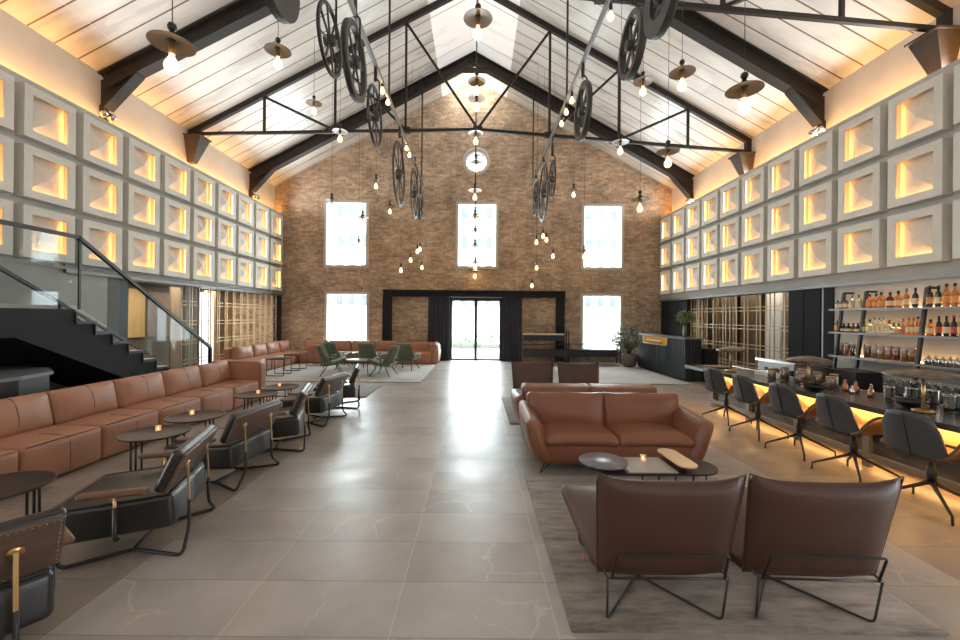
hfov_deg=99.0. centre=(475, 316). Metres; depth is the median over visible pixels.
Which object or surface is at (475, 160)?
pendant lamp
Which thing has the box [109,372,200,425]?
module
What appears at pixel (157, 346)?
wall
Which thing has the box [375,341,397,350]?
cushion
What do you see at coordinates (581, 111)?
wheel
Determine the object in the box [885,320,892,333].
bottle
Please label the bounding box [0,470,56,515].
round table
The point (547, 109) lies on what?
pendant lamp
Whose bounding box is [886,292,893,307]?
bottle
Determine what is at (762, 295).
wall
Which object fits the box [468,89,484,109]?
pendant lamp
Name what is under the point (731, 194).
coffer
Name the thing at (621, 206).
window
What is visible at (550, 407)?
cushion
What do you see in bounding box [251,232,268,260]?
coffer
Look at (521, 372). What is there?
leather lounge chair
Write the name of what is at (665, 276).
coffer
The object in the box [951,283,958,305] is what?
bottle
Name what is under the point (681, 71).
socket
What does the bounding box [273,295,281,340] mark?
trim
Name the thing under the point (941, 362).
teapot
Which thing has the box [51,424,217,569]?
lounge chair
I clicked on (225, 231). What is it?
coffer
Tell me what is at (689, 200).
spotlight
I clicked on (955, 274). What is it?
trim
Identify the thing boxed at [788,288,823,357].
tall cabinet
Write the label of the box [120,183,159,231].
coffer
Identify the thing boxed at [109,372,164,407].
cushion
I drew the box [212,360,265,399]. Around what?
sofa end arm
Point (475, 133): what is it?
pendant lamp
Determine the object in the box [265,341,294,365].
module
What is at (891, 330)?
bottle
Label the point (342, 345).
cushion
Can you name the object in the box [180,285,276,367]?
lattice screen
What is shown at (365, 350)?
armchair
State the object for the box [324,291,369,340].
window
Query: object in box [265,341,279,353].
cushion
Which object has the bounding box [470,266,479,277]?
pendant lamp
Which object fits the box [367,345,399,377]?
armchair
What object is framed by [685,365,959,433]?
countertop
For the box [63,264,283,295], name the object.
trim
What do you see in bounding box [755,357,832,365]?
countertop
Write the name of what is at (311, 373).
rug
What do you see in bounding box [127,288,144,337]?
wall panel
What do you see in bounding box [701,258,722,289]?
coffer
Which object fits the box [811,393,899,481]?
bar chair
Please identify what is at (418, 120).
pendant lamp
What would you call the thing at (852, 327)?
bottle
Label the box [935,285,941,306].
bottle
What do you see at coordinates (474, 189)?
pendant lamp
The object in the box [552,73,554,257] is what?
pendant lamp
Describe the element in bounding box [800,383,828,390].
shallow bowl
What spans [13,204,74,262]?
coffer
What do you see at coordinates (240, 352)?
cushion
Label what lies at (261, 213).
coffer
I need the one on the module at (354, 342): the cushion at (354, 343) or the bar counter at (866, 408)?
the cushion at (354, 343)
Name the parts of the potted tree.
pot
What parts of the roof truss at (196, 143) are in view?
post, post, post, gusset plate, gusset plate, post, post, post, plate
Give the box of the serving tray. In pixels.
[704,365,729,367]
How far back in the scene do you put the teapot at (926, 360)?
5.84 m
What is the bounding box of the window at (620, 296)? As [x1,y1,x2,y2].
[580,293,622,350]
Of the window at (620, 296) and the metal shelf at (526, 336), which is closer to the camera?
the metal shelf at (526, 336)
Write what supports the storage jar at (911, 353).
on the shelf at (917, 364)
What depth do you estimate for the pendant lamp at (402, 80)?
12.00 m
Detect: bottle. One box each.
[834,320,837,331]
[835,300,839,308]
[839,300,843,308]
[840,323,845,331]
[843,300,848,308]
[845,323,850,331]
[849,295,854,308]
[850,323,855,332]
[854,323,858,332]
[855,295,861,307]
[862,319,866,332]
[866,294,872,307]
[866,319,871,332]
[872,294,877,307]
[872,317,876,332]
[877,292,885,307]
[877,317,881,333]
[881,317,885,333]
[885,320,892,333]
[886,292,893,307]
[889,322,895,333]
[894,291,902,307]
[894,323,900,333]
[901,318,905,334]
[903,288,909,306]
[906,317,910,334]
[910,317,914,334]
[912,288,918,306]
[915,316,919,334]
[926,286,933,306]
[926,319,934,335]
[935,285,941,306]
[935,316,942,335]
[942,284,950,305]
[943,316,949,335]
[950,315,957,336]
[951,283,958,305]
[957,321,959,336]
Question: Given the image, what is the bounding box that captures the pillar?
[107,277,118,340]
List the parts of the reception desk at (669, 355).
niche frame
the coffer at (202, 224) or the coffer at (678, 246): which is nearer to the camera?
the coffer at (202, 224)
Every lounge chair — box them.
[0,507,74,639]
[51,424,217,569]
[164,399,281,491]
[264,383,311,451]
[281,372,347,426]
[313,364,360,408]
[511,361,552,390]
[557,361,598,383]
[561,473,746,619]
[730,473,903,621]
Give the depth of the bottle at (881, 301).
6.55 m
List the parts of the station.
black fridge door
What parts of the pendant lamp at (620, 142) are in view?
lamp shade, cord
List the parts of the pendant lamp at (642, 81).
lamp shade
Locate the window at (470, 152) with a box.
[463,147,489,174]
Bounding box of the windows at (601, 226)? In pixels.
[329,154,618,334]
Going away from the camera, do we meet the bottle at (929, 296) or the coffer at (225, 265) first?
the bottle at (929, 296)
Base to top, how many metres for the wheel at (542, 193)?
1.880 m
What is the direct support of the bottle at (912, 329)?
on the shelf at (917, 364)
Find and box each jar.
[768,367,775,380]
[780,366,788,380]
[796,371,804,383]
[798,369,806,382]
[813,371,822,383]
[826,376,833,387]
[829,374,838,386]
[838,342,843,354]
[844,342,849,355]
[850,343,855,355]
[864,344,870,357]
[871,344,877,357]
[877,345,884,358]
[885,345,892,359]
[892,346,899,360]
[900,346,908,361]
[908,347,916,361]
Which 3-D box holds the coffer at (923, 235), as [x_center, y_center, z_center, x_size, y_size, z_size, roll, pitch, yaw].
[6.651,-1.202,6.170,0.160,0.800,0.768,1,0,0]
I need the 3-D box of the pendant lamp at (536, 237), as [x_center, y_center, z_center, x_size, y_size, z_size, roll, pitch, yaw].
[1.792,-4.835,12.000,0.108,5.452,0.108,1,0,0]
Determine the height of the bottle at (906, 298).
0.292 m
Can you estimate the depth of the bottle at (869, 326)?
6.75 m
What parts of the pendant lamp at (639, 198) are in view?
lamp shade, cord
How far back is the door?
14.98 m
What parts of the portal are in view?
post, post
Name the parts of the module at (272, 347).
seat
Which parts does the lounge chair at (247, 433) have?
armrest, seat, sled leg, backrest, wooden panel, sled leg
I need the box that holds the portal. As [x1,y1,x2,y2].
[382,289,565,361]
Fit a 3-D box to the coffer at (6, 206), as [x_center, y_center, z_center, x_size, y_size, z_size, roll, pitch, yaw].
[-6.959,-1.321,5.694,0.160,0.800,0.800,1,0,0]
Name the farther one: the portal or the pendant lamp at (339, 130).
the portal
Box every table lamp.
[716,347,745,371]
[786,356,832,387]
[881,369,959,413]
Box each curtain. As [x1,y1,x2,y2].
[428,297,449,360]
[502,298,521,360]
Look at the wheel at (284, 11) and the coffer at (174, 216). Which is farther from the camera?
the coffer at (174, 216)
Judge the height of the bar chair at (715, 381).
0.840 m
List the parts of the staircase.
handrail, glass post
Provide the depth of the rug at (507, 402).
6.96 m
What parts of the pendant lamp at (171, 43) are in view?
lamp shade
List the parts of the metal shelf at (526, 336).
post, shelf, post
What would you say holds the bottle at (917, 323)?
on the shelf at (917, 364)
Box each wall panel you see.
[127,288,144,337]
[146,292,169,336]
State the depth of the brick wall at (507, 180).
14.90 m
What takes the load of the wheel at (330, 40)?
hanging from the bar at (350, 2)
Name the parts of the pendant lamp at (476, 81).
lamp shade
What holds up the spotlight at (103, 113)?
attached to the wall at (18, 78)
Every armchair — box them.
[315,344,346,375]
[323,342,352,369]
[356,343,382,368]
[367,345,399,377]
[394,343,420,370]
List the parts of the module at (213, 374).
seat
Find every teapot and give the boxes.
[923,355,931,364]
[930,356,938,365]
[937,356,946,365]
[945,357,952,366]
[952,358,959,367]
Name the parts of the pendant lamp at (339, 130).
lamp shade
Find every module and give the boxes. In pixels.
[0,392,100,476]
[0,450,17,473]
[44,381,157,458]
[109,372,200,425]
[160,366,232,411]
[195,361,257,408]
[223,344,270,370]
[250,343,283,369]
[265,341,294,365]
[278,340,304,362]
[299,340,328,362]
[329,340,351,363]
[347,340,374,363]
[371,341,398,363]
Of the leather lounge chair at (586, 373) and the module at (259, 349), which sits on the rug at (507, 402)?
the leather lounge chair at (586, 373)
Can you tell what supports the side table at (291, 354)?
on the rug at (311, 373)
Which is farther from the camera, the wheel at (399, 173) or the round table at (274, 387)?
the wheel at (399, 173)
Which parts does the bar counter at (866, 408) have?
frame post, frame post, frame post, foot rail, lit panel, frame post, rail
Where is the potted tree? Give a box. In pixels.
[610,326,641,366]
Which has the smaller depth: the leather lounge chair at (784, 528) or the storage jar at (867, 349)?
the leather lounge chair at (784, 528)
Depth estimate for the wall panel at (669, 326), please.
13.88 m
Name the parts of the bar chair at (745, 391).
leg, backrest, seat, leg, leg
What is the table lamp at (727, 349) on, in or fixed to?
on the bar counter at (866, 408)
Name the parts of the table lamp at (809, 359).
stem, lamp shade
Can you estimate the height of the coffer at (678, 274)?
0.800 m
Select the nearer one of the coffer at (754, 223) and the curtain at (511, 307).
the coffer at (754, 223)
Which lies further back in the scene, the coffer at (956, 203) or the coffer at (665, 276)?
the coffer at (665, 276)
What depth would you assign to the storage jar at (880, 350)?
6.54 m
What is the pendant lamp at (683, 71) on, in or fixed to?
hanging from the ceiling at (825, 53)
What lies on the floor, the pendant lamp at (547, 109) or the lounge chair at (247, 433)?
the lounge chair at (247, 433)
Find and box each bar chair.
[702,367,751,425]
[729,374,788,440]
[764,382,835,460]
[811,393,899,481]
[880,409,959,525]
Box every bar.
[347,0,423,184]
[531,0,611,185]
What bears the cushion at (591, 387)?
on the sofa at (517, 395)
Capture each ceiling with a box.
[0,0,441,185]
[507,0,959,189]
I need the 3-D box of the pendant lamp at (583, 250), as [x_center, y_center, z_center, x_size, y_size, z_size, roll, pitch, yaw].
[3.676,-4.234,13.889,0.366,4.555,0.366,1,0,0]
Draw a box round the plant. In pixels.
[674,311,695,336]
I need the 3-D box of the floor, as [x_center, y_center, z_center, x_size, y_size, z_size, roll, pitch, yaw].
[-0.165,1.659,6.025,20.700,0.120,18.450,1,0,0]
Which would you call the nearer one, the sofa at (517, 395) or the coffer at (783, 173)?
the sofa at (517, 395)
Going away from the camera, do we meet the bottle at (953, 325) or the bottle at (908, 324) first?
the bottle at (953, 325)
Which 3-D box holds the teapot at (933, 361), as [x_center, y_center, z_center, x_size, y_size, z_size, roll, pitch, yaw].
[6.454,0.614,5.778,0.142,0.135,0.098,1,0,0]
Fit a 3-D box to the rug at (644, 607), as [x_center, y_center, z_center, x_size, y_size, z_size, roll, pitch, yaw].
[1.446,1.604,3.095,1.920,0.018,2.030,1,0,0]
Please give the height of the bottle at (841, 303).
0.155 m
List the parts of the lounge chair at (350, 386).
seat, sled leg, sled leg, backrest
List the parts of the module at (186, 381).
seat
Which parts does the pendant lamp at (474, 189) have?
lamp shade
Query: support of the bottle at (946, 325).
on the shelf at (917, 364)
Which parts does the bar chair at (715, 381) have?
leg, backrest, seat, leg, leg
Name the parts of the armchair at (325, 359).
backrest, seat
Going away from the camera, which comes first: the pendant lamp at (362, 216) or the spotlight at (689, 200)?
the pendant lamp at (362, 216)
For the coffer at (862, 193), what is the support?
attached to the wall at (951, 266)
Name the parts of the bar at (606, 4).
suspension rod, suspension rod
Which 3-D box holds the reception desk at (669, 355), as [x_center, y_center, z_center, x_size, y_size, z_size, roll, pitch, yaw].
[5.505,1.078,11.955,0.532,1.080,3.090,1,0,0]
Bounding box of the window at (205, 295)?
[200,292,213,364]
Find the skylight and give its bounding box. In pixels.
[428,0,519,97]
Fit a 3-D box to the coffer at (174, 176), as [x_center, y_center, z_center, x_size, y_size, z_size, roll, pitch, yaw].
[-6.943,-3.171,9.450,0.160,0.800,0.800,1,0,0]
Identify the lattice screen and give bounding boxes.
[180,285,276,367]
[688,291,787,369]
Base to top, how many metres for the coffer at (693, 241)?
0.800 m
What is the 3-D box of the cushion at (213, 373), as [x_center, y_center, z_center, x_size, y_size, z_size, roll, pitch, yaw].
[-4.669,1.009,7.250,0.315,0.406,0.790,0,0,0]
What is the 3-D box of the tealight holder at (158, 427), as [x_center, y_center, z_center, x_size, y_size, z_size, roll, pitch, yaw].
[-3.210,1.124,4.140,0.054,0.056,0.054,1,0,0]
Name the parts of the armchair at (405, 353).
backrest, seat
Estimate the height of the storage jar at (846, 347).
0.235 m
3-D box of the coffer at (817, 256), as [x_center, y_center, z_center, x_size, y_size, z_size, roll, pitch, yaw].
[6.651,-1.202,7.970,0.160,0.800,0.768,1,0,0]
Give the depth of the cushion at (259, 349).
12.16 m
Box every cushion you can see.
[0,392,52,437]
[44,381,117,424]
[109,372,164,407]
[160,366,201,395]
[195,361,230,386]
[231,344,252,359]
[250,343,266,356]
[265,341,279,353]
[278,340,290,351]
[305,340,328,350]
[329,340,351,350]
[352,340,374,350]
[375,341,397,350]
[521,383,589,396]
[526,392,603,425]
[542,422,618,447]
[587,383,656,392]
[601,392,678,426]
[606,422,694,448]
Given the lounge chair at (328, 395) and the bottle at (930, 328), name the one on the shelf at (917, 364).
the bottle at (930, 328)
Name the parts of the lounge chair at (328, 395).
armrest, seat, sled leg, sled leg, backrest, wooden panel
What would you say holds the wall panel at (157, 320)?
attached to the wall at (157, 346)
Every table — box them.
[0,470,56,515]
[115,424,191,470]
[163,410,225,442]
[233,390,278,409]
[260,384,300,399]
[265,357,291,375]
[283,353,306,370]
[308,350,320,365]
[347,358,367,372]
[567,343,620,363]
[579,448,717,480]
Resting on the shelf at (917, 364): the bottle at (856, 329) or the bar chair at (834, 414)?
the bottle at (856, 329)
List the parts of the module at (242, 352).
frame, seat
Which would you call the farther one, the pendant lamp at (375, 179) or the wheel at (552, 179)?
the pendant lamp at (375, 179)
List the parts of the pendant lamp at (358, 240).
cord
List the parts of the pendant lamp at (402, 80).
cord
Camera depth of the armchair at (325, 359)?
10.72 m
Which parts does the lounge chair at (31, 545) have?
sled leg, seat, wooden panel, backrest, armrest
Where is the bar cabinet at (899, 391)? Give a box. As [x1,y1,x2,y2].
[883,384,948,403]
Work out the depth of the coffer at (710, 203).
11.59 m
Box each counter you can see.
[0,366,52,397]
[685,365,959,490]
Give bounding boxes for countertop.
[0,366,52,382]
[637,333,702,339]
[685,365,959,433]
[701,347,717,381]
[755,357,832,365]
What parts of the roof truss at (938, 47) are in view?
gusset plate, post, plate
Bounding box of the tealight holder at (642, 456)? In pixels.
[640,454,645,461]
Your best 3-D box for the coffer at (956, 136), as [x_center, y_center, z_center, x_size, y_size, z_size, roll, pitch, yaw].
[6.659,-2.127,5.270,0.160,0.800,0.768,1,0,0]
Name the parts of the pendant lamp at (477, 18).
lamp shade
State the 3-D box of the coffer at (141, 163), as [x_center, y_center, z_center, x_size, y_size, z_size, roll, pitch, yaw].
[-6.943,-3.171,8.511,0.160,0.800,0.800,1,0,0]
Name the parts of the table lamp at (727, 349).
stem, lamp shade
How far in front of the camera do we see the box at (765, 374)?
5.97 m
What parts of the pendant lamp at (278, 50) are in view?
lamp shade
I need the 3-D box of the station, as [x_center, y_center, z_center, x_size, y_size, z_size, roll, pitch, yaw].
[5.285,1.186,6.880,0.610,0.920,0.900,1,0,0]
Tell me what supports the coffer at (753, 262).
attached to the wall at (951, 266)
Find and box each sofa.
[396,341,440,363]
[511,383,656,426]
[519,392,713,472]
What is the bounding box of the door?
[449,298,501,360]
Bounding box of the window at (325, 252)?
[323,200,368,267]
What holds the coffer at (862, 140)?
attached to the wall at (951, 266)
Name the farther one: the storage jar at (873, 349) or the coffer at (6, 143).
the storage jar at (873, 349)
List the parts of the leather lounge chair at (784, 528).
wire leg, seat, wire leg, seat frame, backrest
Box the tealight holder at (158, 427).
[155,425,161,431]
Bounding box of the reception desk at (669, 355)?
[637,333,702,380]
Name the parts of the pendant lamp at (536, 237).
cord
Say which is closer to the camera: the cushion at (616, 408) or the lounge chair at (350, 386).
the cushion at (616, 408)
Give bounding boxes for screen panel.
[169,287,180,368]
[204,290,215,360]
[218,291,224,359]
[226,292,231,347]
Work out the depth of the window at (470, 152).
14.85 m
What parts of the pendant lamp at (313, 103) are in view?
lamp shade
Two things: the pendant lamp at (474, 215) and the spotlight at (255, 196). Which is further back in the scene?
the spotlight at (255, 196)
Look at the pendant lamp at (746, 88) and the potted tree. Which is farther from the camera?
the potted tree
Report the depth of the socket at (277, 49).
5.98 m
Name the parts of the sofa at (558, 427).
arm, arm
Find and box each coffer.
[0,70,14,130]
[0,134,13,192]
[0,198,12,254]
[13,143,75,208]
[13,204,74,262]
[14,82,75,155]
[73,219,121,269]
[74,113,122,174]
[74,166,122,221]
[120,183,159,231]
[121,136,159,189]
[122,230,159,274]
[157,197,189,239]
[158,155,189,201]
[159,239,189,278]
[187,208,214,246]
[188,170,214,211]
[189,246,214,281]
[212,183,235,219]
[212,218,235,251]
[212,252,235,284]
[233,194,253,226]
[233,226,253,256]
[235,258,252,286]
[251,203,268,233]
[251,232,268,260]
[251,262,268,288]
[266,238,281,264]
[266,266,281,290]
[267,210,282,238]
[660,215,674,242]
[660,242,672,268]
[660,270,672,294]
[672,208,688,237]
[672,237,688,265]
[672,266,687,292]
[685,263,703,290]
[686,200,704,231]
[686,231,703,261]
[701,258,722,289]
[702,190,722,225]
[702,224,722,257]
[720,179,744,218]
[720,216,743,252]
[720,253,740,286]
[741,247,769,284]
[742,166,770,209]
[742,207,769,246]
[767,195,800,240]
[767,240,798,280]
[768,150,801,199]
[798,230,839,277]
[799,130,839,186]
[799,180,839,231]
[837,219,888,272]
[838,105,889,170]
[838,162,888,221]
[887,138,952,208]
[887,203,952,266]
[888,72,953,150]
[952,199,959,258]
[953,64,959,124]
[953,131,959,191]
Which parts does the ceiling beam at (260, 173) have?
apex plate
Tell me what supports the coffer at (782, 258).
attached to the wall at (951, 266)
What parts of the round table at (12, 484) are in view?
leg, leg, leg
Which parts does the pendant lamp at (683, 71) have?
lamp shade, cord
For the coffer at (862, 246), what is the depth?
7.03 m
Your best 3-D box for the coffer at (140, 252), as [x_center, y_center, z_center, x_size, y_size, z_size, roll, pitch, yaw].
[-6.959,-1.321,8.511,0.160,0.800,0.800,1,0,0]
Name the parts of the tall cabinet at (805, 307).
door, door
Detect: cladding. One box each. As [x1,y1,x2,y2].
[704,298,718,364]
[720,297,735,365]
[740,295,759,369]
[766,293,782,357]
[782,292,788,357]
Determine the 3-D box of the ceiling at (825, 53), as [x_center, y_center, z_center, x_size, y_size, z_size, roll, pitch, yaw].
[4.295,-6.257,5.875,6.380,3.611,18.150,1,0,0]
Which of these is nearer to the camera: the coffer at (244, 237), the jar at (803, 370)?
the jar at (803, 370)
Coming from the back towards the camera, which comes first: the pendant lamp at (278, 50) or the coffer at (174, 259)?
the coffer at (174, 259)
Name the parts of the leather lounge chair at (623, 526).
wire leg, seat, wire leg, seat frame, backrest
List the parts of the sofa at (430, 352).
seat, backrest, arm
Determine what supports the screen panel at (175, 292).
on the floor
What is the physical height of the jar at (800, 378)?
0.170 m
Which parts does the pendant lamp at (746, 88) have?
lamp shade, cord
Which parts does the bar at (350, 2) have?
suspension rod, suspension rod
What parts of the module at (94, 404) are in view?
seat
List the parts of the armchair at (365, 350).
backrest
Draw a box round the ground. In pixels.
[330,333,616,358]
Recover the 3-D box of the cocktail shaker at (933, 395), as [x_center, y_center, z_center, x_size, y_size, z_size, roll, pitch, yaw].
[4.443,0.795,3.980,0.096,0.168,0.094,1,0,0]
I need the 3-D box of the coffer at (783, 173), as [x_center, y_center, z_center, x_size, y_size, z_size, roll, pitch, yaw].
[6.667,-3.052,8.870,0.160,0.800,0.768,1,0,0]
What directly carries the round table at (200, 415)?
on the floor
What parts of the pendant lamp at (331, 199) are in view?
lamp shade, cord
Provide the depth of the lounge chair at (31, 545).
1.82 m
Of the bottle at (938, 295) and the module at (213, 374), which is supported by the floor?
the module at (213, 374)
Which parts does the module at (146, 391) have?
seat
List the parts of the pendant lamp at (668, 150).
lamp shade, cord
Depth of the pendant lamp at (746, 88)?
4.41 m
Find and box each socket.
[168,40,175,55]
[276,48,279,57]
[476,15,479,26]
[609,2,612,11]
[666,150,669,157]
[680,70,683,79]
[741,86,746,99]
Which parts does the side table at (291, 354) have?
sled leg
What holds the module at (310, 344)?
on the floor
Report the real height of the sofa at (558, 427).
0.733 m
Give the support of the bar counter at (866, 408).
on the floor
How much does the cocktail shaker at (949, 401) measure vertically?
0.168 m
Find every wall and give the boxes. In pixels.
[0,8,274,293]
[0,64,282,390]
[127,282,214,364]
[182,286,197,367]
[215,84,720,362]
[661,58,959,394]
[672,3,959,299]
[737,294,764,363]
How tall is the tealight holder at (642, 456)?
0.056 m
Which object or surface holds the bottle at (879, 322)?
on the shelf at (917, 364)
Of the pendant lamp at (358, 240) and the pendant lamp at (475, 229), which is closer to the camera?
the pendant lamp at (475, 229)
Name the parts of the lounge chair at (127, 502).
armrest, sled leg, seat, armrest, backrest, wooden panel, sled leg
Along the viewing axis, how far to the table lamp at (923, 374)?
3.71 m
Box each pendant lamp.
[146,0,196,70]
[264,21,291,66]
[306,38,321,112]
[324,88,338,209]
[332,75,347,140]
[354,145,363,247]
[356,102,368,225]
[370,126,381,187]
[385,133,394,212]
[400,80,402,271]
[417,120,418,252]
[464,3,491,37]
[468,0,481,198]
[468,0,485,93]
[468,37,483,143]
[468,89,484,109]
[469,103,482,170]
[469,150,480,223]
[470,122,480,268]
[470,174,479,251]
[470,194,480,237]
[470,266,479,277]
[531,212,532,286]
[535,110,537,243]
[542,70,544,237]
[546,109,547,241]
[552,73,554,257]
[568,184,578,196]
[578,179,588,257]
[609,2,612,18]
[611,4,628,153]
[631,119,648,210]
[633,6,653,93]
[656,65,679,165]
[668,0,695,88]
[725,0,764,111]
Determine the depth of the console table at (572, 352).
14.22 m
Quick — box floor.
[0,360,959,639]
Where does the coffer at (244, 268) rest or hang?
attached to the wall at (18, 78)
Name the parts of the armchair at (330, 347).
backrest, seat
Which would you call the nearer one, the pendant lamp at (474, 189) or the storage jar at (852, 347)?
the storage jar at (852, 347)
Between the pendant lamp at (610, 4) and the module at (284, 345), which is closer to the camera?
the pendant lamp at (610, 4)
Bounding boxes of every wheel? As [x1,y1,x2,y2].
[264,0,299,23]
[316,0,341,78]
[340,0,366,102]
[367,65,382,146]
[392,126,404,206]
[410,156,418,218]
[418,179,422,219]
[533,169,538,216]
[538,152,548,221]
[548,136,555,198]
[574,62,592,141]
[618,0,646,80]
[643,0,678,39]
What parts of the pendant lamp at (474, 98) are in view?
lamp shade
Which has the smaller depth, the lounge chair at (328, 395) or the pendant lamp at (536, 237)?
the lounge chair at (328, 395)
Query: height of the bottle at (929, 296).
0.307 m
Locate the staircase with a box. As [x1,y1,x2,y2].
[0,219,211,386]
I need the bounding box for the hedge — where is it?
[452,328,498,347]
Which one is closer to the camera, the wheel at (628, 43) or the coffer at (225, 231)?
the wheel at (628, 43)
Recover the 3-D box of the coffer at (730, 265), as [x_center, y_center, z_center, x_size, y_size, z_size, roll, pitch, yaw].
[6.651,-1.202,10.670,0.160,0.800,0.768,1,0,0]
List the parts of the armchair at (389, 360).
seat, backrest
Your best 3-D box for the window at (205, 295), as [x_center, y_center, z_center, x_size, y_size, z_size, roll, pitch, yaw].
[-8.579,0.375,13.050,0.050,2.300,0.600,1,0,0]
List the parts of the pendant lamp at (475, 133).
lamp shade, cord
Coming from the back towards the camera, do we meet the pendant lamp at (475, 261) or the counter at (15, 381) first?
the pendant lamp at (475, 261)
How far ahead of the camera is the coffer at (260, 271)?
13.23 m
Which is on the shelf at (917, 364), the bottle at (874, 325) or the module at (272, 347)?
the bottle at (874, 325)
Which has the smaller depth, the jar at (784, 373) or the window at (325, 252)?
the jar at (784, 373)
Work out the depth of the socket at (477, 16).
5.15 m
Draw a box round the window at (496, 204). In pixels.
[455,202,498,268]
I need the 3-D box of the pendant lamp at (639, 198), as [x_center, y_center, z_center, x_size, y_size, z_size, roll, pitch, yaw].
[3.446,-4.414,8.571,0.366,4.453,0.366,1,0,0]
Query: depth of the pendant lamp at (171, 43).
3.65 m
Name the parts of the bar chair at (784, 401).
leg, backrest, seat, leg, leg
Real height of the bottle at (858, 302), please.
0.238 m
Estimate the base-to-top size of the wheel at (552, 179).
1.480 m
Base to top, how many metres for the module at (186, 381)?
0.762 m
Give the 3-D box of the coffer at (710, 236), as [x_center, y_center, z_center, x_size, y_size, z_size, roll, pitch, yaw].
[6.659,-2.127,11.570,0.160,0.800,0.768,1,0,0]
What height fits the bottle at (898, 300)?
0.261 m
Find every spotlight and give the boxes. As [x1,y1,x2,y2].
[98,109,116,122]
[252,194,259,199]
[685,197,693,203]
[808,125,824,136]
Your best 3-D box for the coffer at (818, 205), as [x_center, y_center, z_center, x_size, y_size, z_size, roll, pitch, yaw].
[6.659,-2.127,7.970,0.160,0.800,0.768,1,0,0]
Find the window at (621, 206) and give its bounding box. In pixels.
[581,204,624,270]
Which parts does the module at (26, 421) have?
seat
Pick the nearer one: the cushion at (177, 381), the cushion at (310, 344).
the cushion at (177, 381)
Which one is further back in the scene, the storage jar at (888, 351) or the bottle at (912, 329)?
the storage jar at (888, 351)
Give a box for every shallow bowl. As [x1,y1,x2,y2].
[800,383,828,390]
[890,397,929,407]
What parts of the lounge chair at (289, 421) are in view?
armrest, armrest, sled leg, seat, sled leg, backrest, wooden panel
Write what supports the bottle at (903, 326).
on the shelf at (917, 364)
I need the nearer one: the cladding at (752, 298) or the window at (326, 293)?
the cladding at (752, 298)
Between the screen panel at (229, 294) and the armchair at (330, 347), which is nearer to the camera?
the armchair at (330, 347)
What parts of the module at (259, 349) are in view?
seat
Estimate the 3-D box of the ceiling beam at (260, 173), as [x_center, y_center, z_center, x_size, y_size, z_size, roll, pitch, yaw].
[-0.081,-6.141,13.348,14.430,4.920,0.221,1,0,-1]
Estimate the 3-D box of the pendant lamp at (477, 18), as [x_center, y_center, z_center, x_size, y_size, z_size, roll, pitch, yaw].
[0.045,-6.015,5.172,0.366,5.046,0.366,1,0,0]
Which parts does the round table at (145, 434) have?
leg, leg, leg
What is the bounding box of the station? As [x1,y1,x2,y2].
[755,357,832,382]
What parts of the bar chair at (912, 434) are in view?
leg, backrest, seat, leg, leg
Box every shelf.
[519,330,568,362]
[828,287,959,387]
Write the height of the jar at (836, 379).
0.170 m
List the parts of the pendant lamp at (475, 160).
lamp shade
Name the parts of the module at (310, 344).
seat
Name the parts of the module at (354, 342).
seat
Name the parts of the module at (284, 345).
seat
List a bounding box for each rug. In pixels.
[266,363,435,382]
[271,383,382,396]
[502,397,518,423]
[525,476,948,635]
[553,367,690,384]
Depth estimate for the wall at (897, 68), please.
8.05 m
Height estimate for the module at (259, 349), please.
0.762 m
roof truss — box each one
[183,0,755,175]
[583,0,959,74]
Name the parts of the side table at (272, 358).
sled leg, sled leg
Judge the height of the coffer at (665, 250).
0.800 m
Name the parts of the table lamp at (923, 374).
lamp shade, stem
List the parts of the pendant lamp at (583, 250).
cord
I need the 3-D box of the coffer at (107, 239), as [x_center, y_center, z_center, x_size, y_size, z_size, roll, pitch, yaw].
[-6.959,-1.321,7.572,0.160,0.800,0.800,1,0,0]
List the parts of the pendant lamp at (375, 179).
lamp shade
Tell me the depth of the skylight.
12.15 m
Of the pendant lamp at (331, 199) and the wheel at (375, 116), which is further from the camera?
the pendant lamp at (331, 199)
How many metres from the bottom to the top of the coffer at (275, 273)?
0.800 m
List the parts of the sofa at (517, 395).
arm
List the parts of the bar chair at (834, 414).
leg, backrest, seat, leg, leg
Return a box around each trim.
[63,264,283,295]
[119,279,127,340]
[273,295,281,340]
[660,272,959,301]
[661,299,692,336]
[823,287,834,367]
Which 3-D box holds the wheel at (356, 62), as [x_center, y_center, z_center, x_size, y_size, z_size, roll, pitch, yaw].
[-1.749,-3.885,5.950,0.154,1.440,1.060,1,0,0]
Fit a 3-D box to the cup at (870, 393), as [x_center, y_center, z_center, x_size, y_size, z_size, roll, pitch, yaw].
[4.333,0.823,4.500,0.060,0.110,0.058,1,0,0]
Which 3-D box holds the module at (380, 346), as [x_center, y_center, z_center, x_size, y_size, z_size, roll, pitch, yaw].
[-3.111,1.197,14.093,0.802,0.762,0.996,1,0,0]
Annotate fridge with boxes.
[824,368,885,392]

